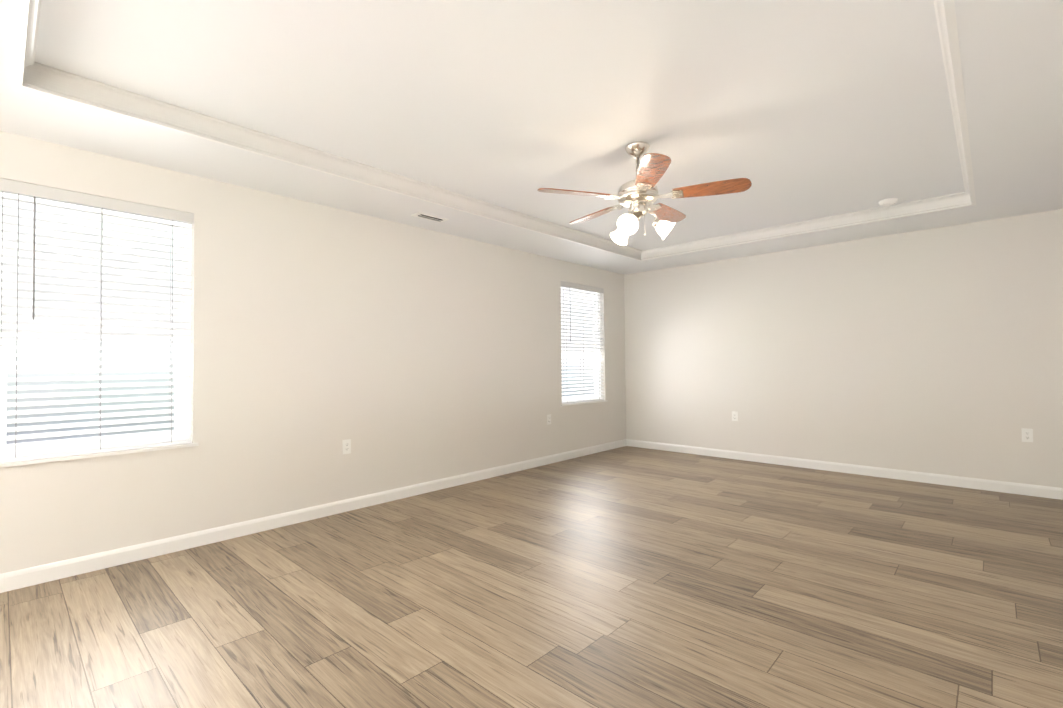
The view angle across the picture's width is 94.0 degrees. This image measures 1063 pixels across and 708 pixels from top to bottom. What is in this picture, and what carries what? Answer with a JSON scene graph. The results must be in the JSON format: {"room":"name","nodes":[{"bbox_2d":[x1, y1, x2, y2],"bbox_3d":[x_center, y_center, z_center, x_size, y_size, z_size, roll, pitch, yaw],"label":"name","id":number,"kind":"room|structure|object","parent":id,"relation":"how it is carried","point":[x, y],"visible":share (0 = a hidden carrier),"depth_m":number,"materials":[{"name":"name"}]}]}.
{"room":"empty bedroom","nodes":[
{"label":"empty bedroom","id":0,"kind":"room"},
{"bbox_2d":[0,131,625,573],"bbox_3d":[-1.552,-0.105,4.091,0.160,2.750,8.620,-2,-2,43],"label":"wall","id":1,"kind":"structure","parent":0,"point":[400,355],"depth_m":3.84,"materials":[{"name":"beige paint"}]},
{"bbox_2d":[0,192,190,452],"bbox_3d":[-2.611,-0.170,2.992,0.080,1.525,0.920,-2,-2,43],"label":"window","id":2,"kind":"structure","parent":1,"relation":"in","point":[67,205],"depth_m":3.06,"materials":[{"name":"white plastic"}]},
{"bbox_2d":[0,178,193,462],"bbox_3d":[-2.554,-0.176,2.938,0.072,1.511,0.916,-2,-2,43],"label":"window blind","id":3,"kind":"object","parent":2,"relation":"attached to","point":[18,188],"visible":0.96,"depth_m":2.91,"materials":[{"name":"white plastic"}]},
{"bbox_2d":[0,443,198,466],"bbox_3d":[-2.548,0.590,2.923,0.097,0.018,0.970,-2,-2,43],"label":"sill","id":4,"kind":"structure","parent":1,"relation":"attached to","point":[45,460],"depth_m":2.87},
{"bbox_2d":[0,439,627,592],"bbox_3d":[-1.477,1.221,4.006,0.014,0.095,8.300,-2,-2,43],"label":"baseboard","id":5,"kind":"structure","parent":1,"relation":"attached to","point":[23,578],"depth_m":3.44,"materials":[{"name":"white wood"}]},
{"bbox_2d":[342,439,350,453],"bbox_3d":[-1.493,0.750,4.006,0.008,0.115,0.070,-2,-2,43],"label":"electrical outlet","id":6,"kind":"object","parent":1,"relation":"attached to","point":[346,444],"visible":1,"depth_m":4.00,"materials":[{"name":"white plastic"}]},
{"bbox_2d":[547,414,550,424],"bbox_3d":[0.208,0.771,5.832,0.008,0.115,0.070,-2,-2,43],"label":"electrical outlet","id":7,"kind":"object","parent":1,"relation":"attached to","point":[549,419],"visible":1,"depth_m":5.83,"materials":[{"name":"white plastic"}]},
{"bbox_2d":[561,287,600,399],"bbox_3d":[0.599,-0.130,6.437,0.080,1.525,0.920,-2,-2,43],"label":"window","id":8,"kind":"structure","parent":1,"relation":"in","point":[596,316],"depth_m":6.71,"materials":[{"name":"white plastic"}]},
{"bbox_2d":[561,281,603,403],"bbox_3d":[0.656,-0.137,6.383,0.072,1.511,0.916,-2,-2,43],"label":"window blind","id":9,"kind":"object","parent":8,"relation":"attached to","point":[569,285],"visible":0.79,"depth_m":6.37,"materials":[{"name":"white plastic"}]},
{"bbox_2d":[561,400,607,405],"bbox_3d":[0.663,0.630,6.368,0.097,0.018,0.970,-2,-2,43],"label":"sill","id":10,"kind":"structure","parent":1,"relation":"attached to","point":[584,403],"depth_m":6.33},
{"bbox_2d":[0,446,1062,707],"bbox_3d":[0.120,1.275,2.517,4.696,0.100,8.620,-2,-2,43],"label":"floor","id":11,"kind":"structure","parent":0,"point":[626,576],"depth_m":2.42,"materials":[{"name":"brown wood"}]},
{"bbox_2d":[0,0,1062,274],"bbox_3d":[0.097,-1.419,2.570,4.696,0.410,8.620,-2,-2,43],"label":"ceiling","id":12,"kind":"structure","parent":0,"point":[798,110],"depth_m":2.56,"materials":[{"name":"white paint"}]},
{"bbox_2d":[13,0,44,91],"bbox_3d":[-1.155,-1.284,1.176,2.940,0.112,0.064,-2,-2,43],"label":"trim","id":13,"kind":"structure","parent":12,"relation":"attached to","point":[31,74],"depth_m":2.02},
{"bbox_2d":[13,65,644,260],"bbox_3d":[-0.458,-1.232,4.164,0.064,0.112,5.388,-2,-2,43],"label":"trim","id":14,"kind":"structure","parent":12,"relation":"attached to","point":[56,83],"depth_m":2.99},
{"bbox_2d":[411,212,448,222],"bbox_3d":[-0.870,-1.167,4.246,0.125,0.012,0.300,-2,-2,43],"label":"ceiling vent","id":15,"kind":"object","parent":12,"relation":"in","point":[429,217],"visible":0.96,"depth_m":4.23,"materials":[{"name":"white plastic"}]},
{"bbox_2d":[537,141,751,245],"bbox_3d":[0.694,-1.018,3.181,1.261,0.599,1.231,-2,-2,43],"label":"ceiling fan","id":16,"kind":"object","parent":12,"relation":"hanging from","point":[638,196],"visible":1,"depth_m":3.04,"materials":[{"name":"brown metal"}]},
{"bbox_2d":[641,192,960,259],"bbox_3d":[2.474,-1.240,5.071,2.940,0.112,0.064,-2,-2,43],"label":"trim","id":17,"kind":"structure","parent":12,"relation":"attached to","point":[951,201],"depth_m":4.79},
{"bbox_2d":[878,198,897,205],"bbox_3d":[3.062,-1.298,4.253,0.136,0.038,0.136,-2,-2,43],"label":"smoke detector","id":18,"kind":"object","parent":12,"relation":"attached to","point":[889,202],"visible":0.98,"depth_m":4.22,"materials":[{"name":"white plastic"}]},
{"bbox_2d":[933,0,975,207],"bbox_3d":[1.767,-1.292,2.091,0.064,0.112,5.388,-2,-2,43],"label":"trim","id":19,"kind":"structure","parent":12,"relation":"attached to","point":[945,13],"depth_m":2.36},
{"bbox_2d":[624,209,1062,487],"bbox_3d":[2.991,-0.114,5.640,4.376,2.750,0.160,-2,-2,43],"label":"wall","id":20,"kind":"structure","parent":0,"point":[939,350],"depth_m":5.07,"materials":[{"name":"beige paint"}]},
{"bbox_2d":[732,411,737,420],"bbox_3d":[2.464,0.755,6.006,0.070,0.115,0.008,-2,-2,43],"label":"electrical outlet","id":21,"kind":"object","parent":20,"relation":"attached to","point":[734,416],"visible":1,"depth_m":6.00,"materials":[{"name":"white plastic"}]},
{"bbox_2d":[628,439,1062,499],"bbox_3d":[2.945,1.213,5.549,4.320,0.095,0.014,-2,-2,43],"label":"baseboard","id":22,"kind":"structure","parent":20,"relation":"attached to","point":[965,482],"depth_m":5.05,"materials":[{"name":"white wood"}]},
{"bbox_2d":[1021,428,1032,441],"bbox_3d":[4.301,0.706,4.295,0.070,0.115,0.008,-2,-2,43],"label":"electrical outlet","id":23,"kind":"object","parent":20,"relation":"attached to","point":[1027,435],"visible":1,"depth_m":4.29,"materials":[{"name":"white plastic"}]},
{"label":"outside","id":24,"kind":"structure","parent":0,"visible":0},
{"bbox_2d":[6,200,593,443],"bbox_3d":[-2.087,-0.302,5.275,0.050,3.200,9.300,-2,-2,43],"label":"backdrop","id":25,"kind":"structure","parent":24,"point":[80,252],"depth_m":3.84,"materials":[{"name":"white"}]}
]}

